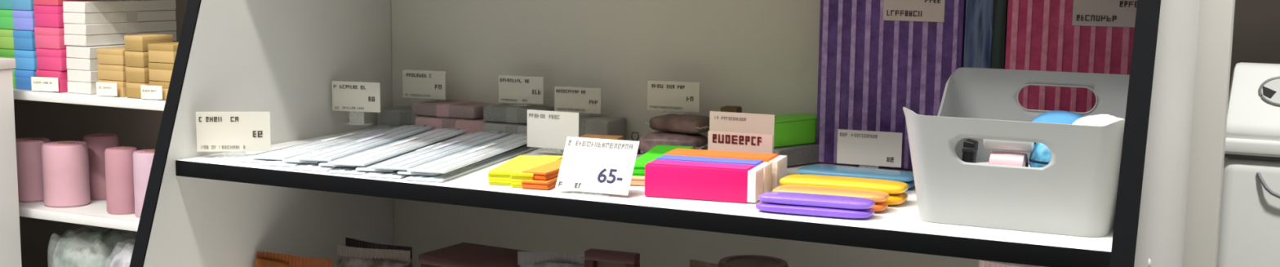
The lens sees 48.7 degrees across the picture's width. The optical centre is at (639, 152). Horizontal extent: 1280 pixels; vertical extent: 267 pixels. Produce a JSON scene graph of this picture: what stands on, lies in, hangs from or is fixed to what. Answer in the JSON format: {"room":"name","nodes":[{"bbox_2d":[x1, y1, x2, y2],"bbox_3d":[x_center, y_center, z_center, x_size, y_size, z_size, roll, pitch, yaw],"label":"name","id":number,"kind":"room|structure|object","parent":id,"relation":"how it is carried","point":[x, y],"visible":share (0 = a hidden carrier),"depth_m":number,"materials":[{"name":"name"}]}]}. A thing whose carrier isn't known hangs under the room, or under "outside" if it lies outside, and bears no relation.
{"room":"shop","nodes":[
{"label":"shop","id":0,"kind":"room"},
{"bbox_2d":[1182,0,1235,266],"bbox_3d":[0.136,-0.035,1.651,1.013,1.960,0.030,5,9,26],"label":"panel","id":1,"kind":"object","parent":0,"point":[1215,17],"depth_m":1.42,"materials":[{"name":"paint"}]},
{"bbox_2d":[1224,0,1279,159],"bbox_3d":[0.428,-0.825,3.244,9.000,3.100,0.100,5,9,26],"label":"wall","id":2,"kind":"structure","parent":0,"point":[1256,23],"depth_m":2.86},
{"bbox_3d":[-0.504,0.999,1.630,9.000,0.100,9.000,5,9,26],"label":"floor","id":3,"kind":"structure","parent":0,"visible":0},
{"bbox_2d":[0,57,22,266],"bbox_3d":[-1.573,0.294,2.794,0.508,0.954,0.442,5,9,26],"label":"panel","id":4,"kind":"object","parent":3,"relation":"on","point":[10,232],"visible":1,"depth_m":2.82,"materials":[{"name":"white laminate"}]},
{"bbox_2d":[0,0,187,266],"bbox_3d":[-1.004,0.028,2.963,1.398,1.450,0.355,5,9,26],"label":"shelf unit","id":5,"kind":"object","parent":3,"relation":"on","point":[53,116],"visible":0.12,"depth_m":3.24,"materials":[{"name":"white laminate"}]},
{"bbox_2d":[11,68,16,88],"bbox_3d":[-1.284,-0.158,2.974,0.056,0.040,0.110,5,9,28],"label":"box","id":6,"kind":"object","parent":5,"relation":"on","point":[13,69],"visible":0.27,"depth_m":2.92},
{"bbox_2d":[0,48,14,58],"bbox_3d":[-1.283,-0.198,2.969,0.056,0.040,0.110,5,9,26],"label":"box","id":7,"kind":"object","parent":6,"relation":"on","point":[4,53],"visible":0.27,"depth_m":2.92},
{"bbox_2d":[0,29,14,48],"bbox_3d":[-1.283,-0.239,2.963,0.056,0.040,0.110,4,9,24],"label":"box","id":8,"kind":"object","parent":7,"relation":"on","point":[6,39],"visible":0.29,"depth_m":2.91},
{"bbox_2d":[0,8,18,29],"bbox_3d":[-1.282,-0.279,2.958,0.056,0.040,0.110,5,9,27],"label":"box","id":9,"kind":"object","parent":8,"relation":"on","point":[6,15],"visible":0.35,"depth_m":2.91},
{"bbox_2d":[14,69,35,89],"bbox_3d":[-1.236,-0.154,2.945,0.056,0.040,0.110,5,9,28],"label":"box","id":10,"kind":"object","parent":5,"relation":"on","point":[23,77],"visible":0.37,"depth_m":2.90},
{"bbox_2d":[13,49,39,70],"bbox_3d":[-1.235,-0.194,2.940,0.056,0.040,0.110,4,9,25],"label":"box","id":11,"kind":"object","parent":10,"relation":"on","point":[25,60],"visible":0.4,"depth_m":2.89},
{"bbox_2d":[13,30,37,50],"bbox_3d":[-1.235,-0.234,2.934,0.056,0.040,0.110,5,9,27],"label":"box","id":12,"kind":"object","parent":11,"relation":"on","point":[23,39],"visible":0.46,"depth_m":2.88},
{"bbox_2d":[12,9,35,31],"bbox_3d":[-1.234,-0.274,2.929,0.056,0.040,0.110,4,9,24],"label":"box","id":13,"kind":"object","parent":12,"relation":"on","point":[22,20],"visible":0.47,"depth_m":2.88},
{"bbox_2d":[12,0,38,10],"bbox_3d":[-1.234,-0.314,2.923,0.056,0.040,0.110,5,9,26],"label":"box","id":14,"kind":"object","parent":13,"relation":"on","point":[22,5],"visible":0.49,"depth_m":2.87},
{"bbox_2d":[15,137,50,202],"bbox_3d":[-1.291,0.037,3.003,0.080,0.129,0.080,5,9,26],"label":"candle","id":15,"kind":"object","parent":5,"relation":"on","point":[28,150],"visible":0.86,"depth_m":2.97,"materials":[{"name":"wax"}]},
{"bbox_2d":[31,76,58,91],"bbox_3d":[-1.197,-0.136,2.851,0.062,0.030,0.010,3,8,14],"label":"price tag","id":16,"kind":"object","parent":5,"relation":"on","point":[38,83],"visible":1,"depth_m":2.85,"materials":[{"name":"grey"}]},
{"bbox_2d":[35,69,67,92],"bbox_3d":[-1.171,-0.149,2.908,0.069,0.043,0.110,5,9,27],"label":"box","id":17,"kind":"object","parent":5,"relation":"on","point":[62,76],"visible":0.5,"depth_m":2.85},
{"bbox_2d":[35,48,67,71],"bbox_3d":[-1.169,-0.192,2.901,0.069,0.043,0.110,4,9,25],"label":"box","id":18,"kind":"object","parent":17,"relation":"on","point":[55,60],"visible":0.5,"depth_m":2.85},
{"bbox_2d":[34,26,67,48],"bbox_3d":[-1.170,-0.235,2.897,0.069,0.043,0.110,5,9,26],"label":"box","id":19,"kind":"object","parent":18,"relation":"on","point":[47,37],"visible":0.47,"depth_m":2.85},
{"bbox_2d":[33,4,64,27],"bbox_3d":[-1.168,-0.279,2.890,0.069,0.043,0.110,5,9,27],"label":"box","id":20,"kind":"object","parent":19,"relation":"on","point":[45,15],"visible":0.48,"depth_m":2.84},
{"bbox_2d":[33,0,98,5],"bbox_3d":[-1.169,-0.322,2.885,0.069,0.043,0.110,4,9,25],"label":"box","id":21,"kind":"object","parent":20,"relation":"on","point":[46,2],"visible":0.49,"depth_m":2.84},
{"bbox_2d":[41,140,90,207],"bbox_3d":[-1.197,0.045,2.952,0.091,0.129,0.091,5,9,26],"label":"candle","id":22,"kind":"object","parent":5,"relation":"on","point":[65,164],"visible":1,"depth_m":2.92,"materials":[{"name":"wax"}]},
{"bbox_2d":[52,226,135,266],"bbox_3d":[-1.139,0.251,2.984,0.165,0.198,0.152,4,9,24],"label":"plastic bag","id":23,"kind":"object","parent":5,"relation":"on","point":[91,247],"visible":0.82,"depth_m":2.93,"materials":[{"name":"white"}]},
{"bbox_2d":[83,133,119,199],"bbox_3d":[-1.156,0.030,3.040,0.072,0.135,0.072,5,9,26],"label":"candle","id":24,"kind":"object","parent":5,"relation":"on","point":[97,144],"visible":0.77,"depth_m":3.01,"materials":[{"name":"wax"}]},
{"bbox_2d":[96,82,117,96],"bbox_3d":[-1.045,-0.123,2.777,0.046,0.028,0.010,3,8,14],"label":"price tag","id":25,"kind":"object","parent":5,"relation":"on","point":[102,88],"visible":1,"depth_m":2.77,"materials":[{"name":"grey"}]},
{"bbox_2d":[97,80,127,97],"bbox_3d":[-1.027,-0.130,2.828,0.070,0.030,0.080,5,9,27],"label":"box","id":26,"kind":"object","parent":5,"relation":"on","point":[121,85],"visible":0.33,"depth_m":2.78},
{"bbox_2d":[97,64,127,80],"bbox_3d":[-1.027,-0.161,2.824,0.070,0.030,0.080,5,9,26],"label":"box","id":27,"kind":"object","parent":26,"relation":"on","point":[105,72],"visible":0.45,"depth_m":2.79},
{"bbox_2d":[96,46,128,65],"bbox_3d":[-1.026,-0.192,2.819,0.070,0.030,0.080,4,9,25],"label":"box","id":28,"kind":"object","parent":27,"relation":"on","point":[113,55],"visible":0.56,"depth_m":2.78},
{"bbox_2d":[104,146,137,214],"bbox_3d":[-1.050,0.057,2.872,0.064,0.131,0.064,5,9,26],"label":"candle","id":29,"kind":"object","parent":5,"relation":"on","point":[120,197],"visible":0.96,"depth_m":2.85,"materials":[{"name":"wax"}]},
{"bbox_2d":[109,242,133,266],"bbox_3d":[-0.998,0.268,2.888,0.150,0.194,0.131,4,8,21],"label":"plastic bag","id":30,"kind":"object","parent":5,"relation":"on","point":[122,259],"visible":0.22,"depth_m":2.84,"materials":[{"name":"white"}]},
{"bbox_2d":[66,41,178,94],"bbox_3d":[-1.067,-0.177,2.933,0.067,0.095,0.240,5,9,27],"label":"paper ream","id":31,"kind":"object","parent":5,"relation":"on","point":[81,61],"visible":0.38,"depth_m":2.83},
{"bbox_2d":[62,0,176,46],"bbox_3d":[-1.071,-0.269,2.922,0.063,0.088,0.240,5,9,27],"label":"stack","id":32,"kind":"object","parent":31,"relation":"on","point":[106,22],"visible":0.96,"depth_m":2.87,"materials":[{"name":"cardboard"}]},
{"bbox_2d":[125,82,149,98],"bbox_3d":[-0.965,-0.124,2.790,0.050,0.030,0.080,4,9,25],"label":"box","id":33,"kind":"object","parent":5,"relation":"on","point":[133,89],"visible":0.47,"depth_m":2.76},
{"bbox_2d":[125,66,150,83],"bbox_3d":[-0.964,-0.154,2.785,0.050,0.030,0.080,5,9,26],"label":"box","id":34,"kind":"object","parent":33,"relation":"on","point":[133,74],"visible":0.49,"depth_m":2.75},
{"bbox_2d":[124,50,149,67],"bbox_3d":[-0.964,-0.184,2.781,0.050,0.030,0.080,5,9,27],"label":"box","id":35,"kind":"object","parent":34,"relation":"on","point":[133,59],"visible":0.49,"depth_m":2.75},
{"bbox_2d":[124,34,173,51],"bbox_3d":[-0.964,-0.215,2.777,0.050,0.030,0.080,5,9,28],"label":"box","id":36,"kind":"object","parent":35,"relation":"on","point":[132,42],"visible":0.9,"depth_m":2.75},
{"bbox_2d":[133,149,155,217],"bbox_3d":[-0.980,0.062,2.837,0.066,0.131,0.066,5,9,26],"label":"candle","id":37,"kind":"object","parent":5,"relation":"on","point":[143,158],"visible":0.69,"depth_m":2.81,"materials":[{"name":"wax"}]},
{"bbox_2d":[140,84,162,99],"bbox_3d":[-0.939,-0.115,2.726,0.046,0.028,0.010,3,8,14],"label":"price tag","id":38,"kind":"object","parent":5,"relation":"on","point":[147,91],"visible":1,"depth_m":2.72,"materials":[{"name":"grey"}]},
{"bbox_2d":[148,80,169,100],"bbox_3d":[-0.906,-0.122,2.765,0.064,0.035,0.080,5,9,28],"label":"box","id":39,"kind":"object","parent":5,"relation":"on","point":[165,85],"visible":0.29,"depth_m":2.73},
{"bbox_2d":[148,62,173,81],"bbox_3d":[-0.906,-0.158,2.760,0.064,0.035,0.080,5,9,26],"label":"box","id":40,"kind":"object","parent":39,"relation":"on","point":[162,72],"visible":0.34,"depth_m":2.73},
{"bbox_2d":[147,41,178,63],"bbox_3d":[-0.905,-0.194,2.755,0.064,0.035,0.080,4,9,24],"label":"box","id":41,"kind":"object","parent":40,"relation":"on","point":[165,52],"visible":0.64,"depth_m":2.72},
{"bbox_2d":[128,0,1199,266],"bbox_3d":[-0.055,0.114,1.316,0.986,1.750,0.738,5,9,26],"label":"shelf unit","id":42,"kind":"object","parent":3,"relation":"on","point":[281,58],"visible":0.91,"depth_m":1.60,"materials":[{"name":"white laminate"}]},
{"bbox_2d":[195,111,271,151],"bbox_3d":[-0.435,-0.019,1.518,0.077,0.048,0.022,0,8,-8],"label":"price tag","id":43,"kind":"object","parent":42,"relation":"on","point":[216,131],"visible":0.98,"depth_m":1.51,"materials":[{"name":"paper"}]},
{"bbox_2d":[260,160,303,166],"bbox_3d":[-0.334,-0.007,1.602,0.040,0.004,0.300,3,8,15],"label":"ruler","id":44,"kind":"object","parent":42,"relation":"on","point":[272,162],"visible":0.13,"depth_m":1.46,"materials":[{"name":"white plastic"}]},
{"bbox_2d":[249,124,401,159],"bbox_3d":[-0.348,-0.013,1.620,0.040,0.004,0.300,3,8,16],"label":"ruler","id":45,"kind":"object","parent":44,"relation":"on","point":[289,152],"visible":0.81,"depth_m":1.58,"materials":[{"name":"white plastic"}]},
{"bbox_2d":[254,251,333,266],"bbox_3d":[-0.391,0.177,1.601,0.102,0.123,0.052,3,8,18],"label":"snack bag","id":46,"kind":"object","parent":42,"relation":"on","point":[264,259],"visible":1,"depth_m":1.60,"materials":[{"name":"orange plastic"}]},
{"bbox_2d":[291,161,340,171],"bbox_3d":[-0.298,-0.003,1.575,0.040,0.004,0.300,3,8,14],"label":"ruler","id":47,"kind":"object","parent":42,"relation":"on","point":[305,166],"visible":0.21,"depth_m":1.44,"materials":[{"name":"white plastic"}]},
{"bbox_2d":[282,127,395,164],"bbox_3d":[-0.316,-0.010,1.600,0.040,0.004,0.300,3,8,13],"label":"ruler","id":48,"kind":"object","parent":47,"relation":"on","point":[291,159],"visible":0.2,"depth_m":1.46,"materials":[{"name":"white plastic"}]},
{"bbox_2d":[294,124,434,161],"bbox_3d":[-0.302,-0.012,1.588,0.040,0.004,0.300,2,8,12],"label":"ruler","id":49,"kind":"object","parent":48,"relation":"on","point":[334,153],"visible":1,"depth_m":1.56,"materials":[{"name":"white plastic"}]},
{"bbox_2d":[328,165,370,174],"bbox_3d":[-0.256,0.001,1.557,0.040,0.004,0.300,3,8,14],"label":"ruler","id":50,"kind":"object","parent":42,"relation":"on","point":[340,170],"visible":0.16,"depth_m":1.42,"materials":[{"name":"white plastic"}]},
{"bbox_2d":[318,129,431,167],"bbox_3d":[-0.275,-0.007,1.577,0.040,0.004,0.300,2,8,12],"label":"ruler","id":51,"kind":"object","parent":50,"relation":"on","point":[324,163],"visible":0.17,"depth_m":1.44,"materials":[{"name":"white plastic"}]},
{"bbox_2d":[327,127,467,166],"bbox_3d":[-0.260,-0.008,1.559,0.040,0.004,0.300,3,8,13],"label":"ruler","id":52,"kind":"object","parent":51,"relation":"on","point":[375,154],"visible":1,"depth_m":1.53,"materials":[{"name":"white plastic"}]},
{"bbox_2d":[331,80,380,112],"bbox_3d":[-0.341,-0.059,1.710,0.063,0.052,0.016,3,8,14],"label":"price tag","id":53,"kind":"object","parent":42,"relation":"on","point":[355,96],"visible":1,"depth_m":1.70,"materials":[{"name":"paper"}]},
{"bbox_2d":[337,244,410,266],"bbox_3d":[-0.290,0.176,1.540,0.089,0.145,0.055,4,8,20],"label":"snack bag","id":54,"kind":"object","parent":42,"relation":"on","point":[348,256],"visible":1,"depth_m":1.53,"materials":[{"name":"grey plastic"}]},
{"bbox_2d":[345,237,413,266],"bbox_3d":[-0.306,0.169,1.648,0.102,0.129,0.054,5,9,30],"label":"snack bag","id":55,"kind":"object","parent":42,"relation":"on","point":[349,242],"visible":0.28,"depth_m":1.64,"materials":[{"name":"black plastic"}]},
{"bbox_2d":[363,169,409,178],"bbox_3d":[-0.215,0.004,1.535,0.040,0.004,0.300,3,8,15],"label":"ruler","id":56,"kind":"object","parent":42,"relation":"on","point":[372,174],"visible":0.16,"depth_m":1.40,"materials":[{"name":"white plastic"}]},
{"bbox_2d":[355,132,475,172],"bbox_3d":[-0.230,-0.002,1.549,0.040,0.004,0.300,3,8,13],"label":"ruler","id":57,"kind":"object","parent":56,"relation":"on","point":[367,167],"visible":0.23,"depth_m":1.50,"materials":[{"name":"white plastic"}]},
{"bbox_2d":[370,130,510,170],"bbox_3d":[-0.210,-0.004,1.535,0.040,0.004,0.300,3,8,14],"label":"ruler","id":58,"kind":"object","parent":57,"relation":"on","point":[404,162],"visible":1,"depth_m":1.51,"materials":[{"name":"white plastic"}]},
{"bbox_2d":[377,106,435,125],"bbox_3d":[-0.283,-0.042,1.784,0.088,0.026,0.047,4,9,24],"label":"pack","id":59,"kind":"object","parent":42,"relation":"on","point":[402,116],"visible":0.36,"depth_m":1.77,"materials":[{"name":"white plastic"}]},
{"bbox_2d":[415,116,493,133],"bbox_3d":[-0.224,-0.034,1.751,0.099,0.021,0.054,4,8,22],"label":"pack","id":60,"kind":"object","parent":42,"relation":"on","point":[476,125],"visible":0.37,"depth_m":1.73,"materials":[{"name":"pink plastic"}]},
{"bbox_2d":[413,99,493,119],"bbox_3d":[-0.231,-0.053,1.752,0.094,0.017,0.052,4,9,25],"label":"pack","id":61,"kind":"object","parent":60,"relation":"on","point":[442,108],"visible":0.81,"depth_m":1.73,"materials":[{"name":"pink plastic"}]},
{"bbox_2d":[402,69,445,99],"bbox_3d":[-0.267,-0.083,1.760,0.059,0.038,0.016,3,8,18],"label":"price tag","id":62,"kind":"object","parent":61,"relation":"on","point":[419,84],"visible":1,"depth_m":1.75,"materials":[{"name":"paper"}]},
{"bbox_2d":[404,143,537,182],"bbox_3d":[-0.168,0.007,1.515,0.040,0.004,0.300,3,8,16],"label":"ruler","id":63,"kind":"object","parent":42,"relation":"on","point":[442,177],"visible":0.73,"depth_m":1.45,"materials":[{"name":"white plastic"}]},
{"bbox_2d":[397,136,505,176],"bbox_3d":[-0.182,0.001,1.529,0.040,0.004,0.300,3,8,14],"label":"ruler","id":64,"kind":"object","parent":63,"relation":"on","point":[404,172],"visible":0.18,"depth_m":1.39,"materials":[{"name":"silver metal"}]},
{"bbox_2d":[407,133,527,173],"bbox_3d":[-0.169,-0.001,1.518,0.040,0.004,0.300,3,8,15],"label":"ruler","id":65,"kind":"object","parent":64,"relation":"on","point":[451,162],"visible":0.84,"depth_m":1.48,"materials":[{"name":"silver metal"}]},
{"bbox_2d":[417,242,528,266],"bbox_3d":[-0.162,0.181,1.499,0.122,0.148,0.079,5,9,30],"label":"snack box","id":66,"kind":"object","parent":42,"relation":"on","point":[463,254],"visible":0.71,"depth_m":1.48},
{"bbox_2d":[483,121,527,136],"bbox_3d":[-0.139,-0.026,1.702,0.088,0.020,0.057,5,9,29],"label":"pack","id":67,"kind":"object","parent":42,"relation":"on","point":[512,128],"visible":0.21,"depth_m":1.68,"materials":[{"name":"white plastic"}]},
{"bbox_2d":[484,103,554,124],"bbox_3d":[-0.142,-0.046,1.706,0.081,0.020,0.052,4,9,24],"label":"pack","id":68,"kind":"object","parent":67,"relation":"on","point":[514,113],"visible":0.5,"depth_m":1.69,"materials":[{"name":"white plastic"}]},
{"bbox_2d":[498,75,543,104],"bbox_3d":[-0.141,-0.074,1.698,0.058,0.036,0.016,3,8,18],"label":"price tag","id":69,"kind":"object","parent":68,"relation":"on","point":[512,89],"visible":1,"depth_m":1.69,"materials":[{"name":"paper"}]},
{"bbox_2d":[488,155,541,185],"bbox_3d":[-0.124,0.018,1.411,0.025,0.013,0.116,2,8,10],"label":"sticky note pad","id":70,"kind":"object","parent":42,"relation":"on","point":[500,175],"visible":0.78,"depth_m":1.37,"materials":[{"name":"yellow paper"}]},
{"bbox_2d":[510,155,562,187],"bbox_3d":[-0.101,0.019,1.403,0.023,0.014,0.126,2,8,10],"label":"sticky note pad","id":71,"kind":"object","parent":42,"relation":"on","point":[517,176],"visible":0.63,"depth_m":1.36,"materials":[{"name":"yellow paper"}]},
{"bbox_2d":[521,176,557,190],"bbox_3d":[-0.087,0.026,1.376,0.027,0.008,0.091,3,8,16],"label":"sticky note pad","id":72,"kind":"object","parent":42,"relation":"on","point":[547,184],"visible":0.48,"depth_m":1.33,"materials":[{"name":"orange paper"}]},
{"bbox_2d":[521,159,561,180],"bbox_3d":[-0.085,0.017,1.383,0.026,0.007,0.093,4,8,20],"label":"sticky note pad","id":73,"kind":"object","parent":72,"relation":"on","point":[548,171],"visible":0.66,"depth_m":1.35,"materials":[{"name":"orange paper"}]},
{"bbox_2d":[517,250,584,266],"bbox_3d":[-0.085,0.183,1.427,0.081,0.165,0.053,4,8,21],"label":"snack bag","id":74,"kind":"object","parent":42,"relation":"on","point":[525,259],"visible":1,"depth_m":1.42,"materials":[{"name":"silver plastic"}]},
{"bbox_2d":[527,109,578,149],"bbox_3d":[-0.094,-0.023,1.561,0.064,0.046,0.022,4,9,24],"label":"price tag","id":75,"kind":"object","parent":42,"relation":"on","point":[545,129],"visible":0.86,"depth_m":1.56,"materials":[{"name":"white paper"}]},
{"bbox_2d":[555,136,639,195],"bbox_3d":[-0.042,0.014,1.312,0.074,0.049,0.038,4,8,22],"label":"price tag","id":76,"kind":"object","parent":42,"relation":"on","point":[589,165],"visible":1,"depth_m":1.32,"materials":[{"name":"white paper"}]},
{"bbox_2d":[568,140,632,149],"bbox_3d":[-0.037,-0.007,1.324,0.065,0.004,0.003,4,8,22],"label":"print","id":77,"kind":"object","parent":76,"relation":"on","point":[572,144],"depth_m":1.32,"materials":[{"name":"grey"}]},
{"bbox_2d":[597,168,622,182],"bbox_3d":[-0.027,0.022,1.307,0.025,0.013,0.007,4,8,22],"label":"print","id":78,"kind":"object","parent":76,"relation":"on","point":[604,175],"depth_m":1.31,"materials":[{"name":"blue"}]},
{"bbox_2d":[578,114,626,140],"bbox_3d":[-0.059,-0.027,1.670,0.075,0.033,0.052,5,9,26],"label":"pack","id":79,"kind":"object","parent":42,"relation":"on","point":[588,124],"visible":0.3,"depth_m":1.65,"materials":[{"name":"white plastic"}]},
{"bbox_2d":[554,86,600,113],"bbox_3d":[-0.072,-0.060,1.666,0.058,0.033,0.016,3,8,18],"label":"price tag","id":80,"kind":"object","parent":79,"relation":"on","point":[566,99],"visible":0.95,"depth_m":1.66,"materials":[{"name":"paper"}]},
{"bbox_2d":[584,248,639,266],"bbox_3d":[-0.029,0.184,1.405,0.054,0.172,0.016,4,8,22],"label":"frame","id":81,"kind":"object","parent":42,"relation":"on","point":[593,257],"visible":1,"depth_m":1.39,"materials":[{"name":"red wood"}]},
{"bbox_2d":[630,175,644,186],"bbox_3d":[0.020,0.018,1.438,0.043,0.009,0.161,2,8,11],"label":"sticky note pad","id":82,"kind":"object","parent":42,"relation":"on","point":[639,180],"visible":0.06,"depth_m":1.36,"materials":[{"name":"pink paper"}]},
{"bbox_2d":[632,145,693,175],"bbox_3d":[0.023,0.008,1.438,0.041,0.011,0.151,2,8,11],"label":"sticky note pad","id":83,"kind":"object","parent":82,"relation":"on","point":[657,151],"visible":0.38,"depth_m":1.43,"materials":[{"name":"green paper"}]},
{"bbox_2d":[638,131,707,152],"bbox_3d":[0.037,-0.010,1.586,0.076,0.025,0.053,3,8,18],"label":"pouch","id":84,"kind":"object","parent":42,"relation":"on","point":[699,141],"visible":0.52,"depth_m":1.57,"materials":[{"name":"brown plastic"}]},
{"bbox_2d":[648,114,709,133],"bbox_3d":[0.047,-0.032,1.592,0.070,0.019,0.046,6,9,32],"label":"pouch","id":85,"kind":"object","parent":84,"relation":"on","point":[678,123],"visible":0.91,"depth_m":1.57,"materials":[{"name":"brown plastic"}]},
{"bbox_2d":[646,80,699,112],"bbox_3d":[0.039,-0.062,1.608,0.062,0.037,0.016,3,8,18],"label":"price tag","id":86,"kind":"object","parent":85,"relation":"on","point":[662,95],"visible":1,"depth_m":1.60,"materials":[{"name":"paper"}]},
{"bbox_2d":[644,159,763,203],"bbox_3d":[0.058,0.027,1.298,0.105,0.031,0.030,3,8,18],"label":"book","id":87,"kind":"object","parent":42,"relation":"on","point":[685,180],"visible":0.97,"depth_m":1.28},
{"bbox_2d":[654,154,772,192],"bbox_3d":[0.068,0.022,1.330,0.107,0.031,0.030,3,8,18],"label":"book","id":88,"kind":"object","parent":42,"relation":"on","point":[767,166],"visible":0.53,"depth_m":1.32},
{"bbox_2d":[663,148,786,191],"bbox_3d":[0.082,0.017,1.367,0.113,0.031,0.043,3,8,18],"label":"book","id":89,"kind":"object","parent":42,"relation":"on","point":[779,162],"visible":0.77,"depth_m":1.35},
{"bbox_2d":[707,111,774,153],"bbox_3d":[0.102,-0.007,1.415,0.069,0.066,0.022,4,8,23],"label":"price tag","id":90,"kind":"object","parent":42,"relation":"on","point":[728,131],"visible":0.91,"depth_m":1.41,"materials":[{"name":"paper"}]},
{"bbox_2d":[712,133,761,145],"bbox_3d":[0.096,-0.012,1.411,0.051,0.009,0.001,4,8,23],"label":"print","id":91,"kind":"object","parent":90,"relation":"on","point":[726,139],"depth_m":1.41},
{"bbox_2d":[717,254,788,266],"bbox_3d":[0.106,0.191,1.355,0.067,0.175,0.067,5,9,26],"label":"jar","id":92,"kind":"object","parent":42,"relation":"on","point":[740,260],"visible":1,"depth_m":1.35,"materials":[{"name":"brown glass"}]},
{"bbox_2d":[773,142,818,166],"bbox_3d":[0.158,0.000,1.536,0.094,0.021,0.060,-7,11,-43],"label":"pack","id":93,"kind":"object","parent":42,"relation":"on","point":[805,153],"visible":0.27,"depth_m":1.51,"materials":[{"name":"grey plastic"}]},
{"bbox_2d":[773,113,817,147],"bbox_3d":[0.156,-0.024,1.530,0.100,0.027,0.044,-6,10,-41],"label":"box","id":94,"kind":"object","parent":93,"relation":"on","point":[793,129],"visible":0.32,"depth_m":1.51,"materials":[{"name":"green cardboard"}]},
{"bbox_2d":[755,191,875,217],"bbox_3d":[0.151,0.045,1.224,0.102,0.016,0.032,4,8,21],"label":"pouch","id":95,"kind":"object","parent":42,"relation":"on","point":[791,202],"visible":1,"depth_m":1.21,"materials":[{"name":"purple plastic"}]},
{"bbox_2d":[772,185,888,211],"bbox_3d":[0.168,0.041,1.258,0.104,0.016,0.036,4,8,20],"label":"pouch","id":96,"kind":"object","parent":42,"relation":"on","point":[880,197],"visible":0.49,"depth_m":1.25,"materials":[{"name":"orange plastic"}]},
{"bbox_2d":[779,173,908,204],"bbox_3d":[0.185,0.034,1.297,0.118,0.020,0.042,4,8,21],"label":"pouch","id":97,"kind":"object","parent":42,"relation":"on","point":[895,189],"visible":0.54,"depth_m":1.28,"materials":[{"name":"yellow plastic"}]},
{"bbox_2d":[797,164,915,188],"bbox_3d":[0.213,0.024,1.393,0.118,0.014,0.050,4,9,24],"label":"pouch","id":98,"kind":"object","parent":42,"relation":"on","point":[907,177],"visible":0.56,"depth_m":1.38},
{"bbox_2d":[836,128,902,167],"bbox_3d":[0.239,-0.002,1.473,0.068,0.042,0.022,4,8,22],"label":"price tag","id":99,"kind":"object","parent":42,"relation":"on","point":[882,148],"visible":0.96,"depth_m":1.47,"materials":[{"name":"white paper"}]},
{"bbox_2d":[816,0,966,170],"bbox_3d":[0.270,-0.090,1.505,0.155,0.212,0.048,5,9,26],"label":"gift bag","id":100,"kind":"object","parent":42,"relation":"on","point":[871,68],"visible":0.75,"depth_m":1.49,"materials":[{"name":"paper"}]},
{"bbox_2d":[883,0,944,22],"bbox_3d":[0.286,-0.172,1.465,0.065,0.072,0.014,5,9,26],"label":"price tag","id":101,"kind":"object","parent":100,"relation":"attached to","point":[931,11],"visible":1,"depth_m":1.46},
{"bbox_2d":[886,9,921,16],"bbox_3d":[0.274,-0.144,1.467,0.037,0.006,0.001,5,9,26],"label":"print","id":102,"kind":"object","parent":101,"relation":"attached to","point":[889,12],"depth_m":1.47},
{"bbox_2d":[963,0,994,68],"bbox_3d":[0.354,-0.081,1.466,0.028,0.205,0.048,5,9,26],"label":"ring binder","id":103,"kind":"object","parent":42,"relation":"on","point":[979,20],"visible":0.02,"depth_m":1.44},
{"bbox_2d":[991,0,1008,69],"bbox_3d":[0.372,-0.079,1.457,0.013,0.205,0.048,5,9,26],"label":"ring binder","id":104,"kind":"object","parent":42,"relation":"on","point":[1000,11],"visible":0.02,"depth_m":1.43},
{"bbox_2d":[902,67,1129,236],"bbox_3d":[0.337,-0.004,1.225,0.182,0.119,0.188,5,9,26],"label":"storage bin","id":105,"kind":"object","parent":42,"relation":"on","point":[1075,193],"visible":0.78,"depth_m":1.16,"materials":[{"name":"white plastic"}]},
{"bbox_2d":[961,138,978,163],"bbox_3d":[0.279,0.007,1.174,0.022,0.034,0.016,5,9,26],"label":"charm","id":106,"kind":"object","parent":105,"relation":"in","point":[970,148],"visible":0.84,"depth_m":1.17,"materials":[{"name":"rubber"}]},
{"bbox_2d":[975,161,1030,167],"bbox_3d":[0.336,0.035,1.230,0.128,0.036,0.125,5,9,26],"label":"folded cloth","id":107,"kind":"object","parent":105,"relation":"in","point":[984,162],"visible":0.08,"depth_m":1.28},
{"bbox_2d":[1072,114,1124,125],"bbox_3d":[0.385,-0.005,1.187,0.040,0.056,0.085,6,10,36],"label":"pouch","id":108,"kind":"object","parent":107,"relation":"on","point":[1100,119],"visible":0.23,"depth_m":1.17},
{"bbox_2d":[988,151,1028,166],"bbox_3d":[0.303,0.013,1.166,0.030,0.026,0.026,5,9,26],"label":"roll","id":109,"kind":"object","parent":105,"relation":"in","point":[1008,158],"visible":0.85,"depth_m":1.16,"materials":[{"name":"paper"}]},
{"bbox_2d":[983,138,1035,151],"bbox_3d":[0.304,-0.012,1.164,0.041,0.022,0.022,4,9,24],"label":"roll","id":110,"kind":"object","parent":109,"relation":"on","point":[996,144],"visible":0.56,"depth_m":1.16,"materials":[{"name":"paper"}]},
{"bbox_2d":[1029,142,1051,167],"bbox_3d":[0.339,0.007,1.154,0.042,0.041,0.042,-4,9,-33],"label":"ball","id":111,"kind":"object","parent":105,"relation":"in","point":[1041,155],"visible":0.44,"depth_m":1.14,"materials":[{"name":"plastic"}]},
{"bbox_2d":[1031,110,1085,143],"bbox_3d":[0.370,-0.014,1.241,0.060,0.044,0.052,3,8,16],"label":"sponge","id":112,"kind":"object","parent":105,"relation":"in","point":[1060,117],"visible":0.27,"depth_m":1.23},
{"bbox_2d":[1004,0,1134,112],"bbox_3d":[0.447,-0.076,1.419,0.154,0.212,0.048,5,9,26],"label":"gift bag","id":113,"kind":"object","parent":42,"relation":"on","point":[1042,35],"visible":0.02,"depth_m":1.41,"materials":[{"name":"paper"}]},
{"bbox_2d":[1072,0,1137,27],"bbox_3d":[0.458,-0.158,1.381,0.065,0.072,0.014,5,9,26],"label":"price tag","id":114,"kind":"object","parent":113,"relation":"attached to","point":[1108,13],"visible":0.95,"depth_m":1.38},
{"bbox_2d":[1076,14,1116,22],"bbox_3d":[0.446,-0.131,1.383,0.037,0.006,0.001,5,9,26],"label":"print","id":115,"kind":"object","parent":114,"relation":"attached to","point":[1080,18],"depth_m":1.38},
{"bbox_2d":[1217,62,1279,266],"bbox_3d":[1.030,0.402,1.932,0.470,1.040,0.449,5,9,26],"label":"waste bin","id":116,"kind":"object","parent":3,"relation":"on","point":[1249,233],"visible":0.93,"depth_m":1.78,"materials":[{"name":"white plastic"}]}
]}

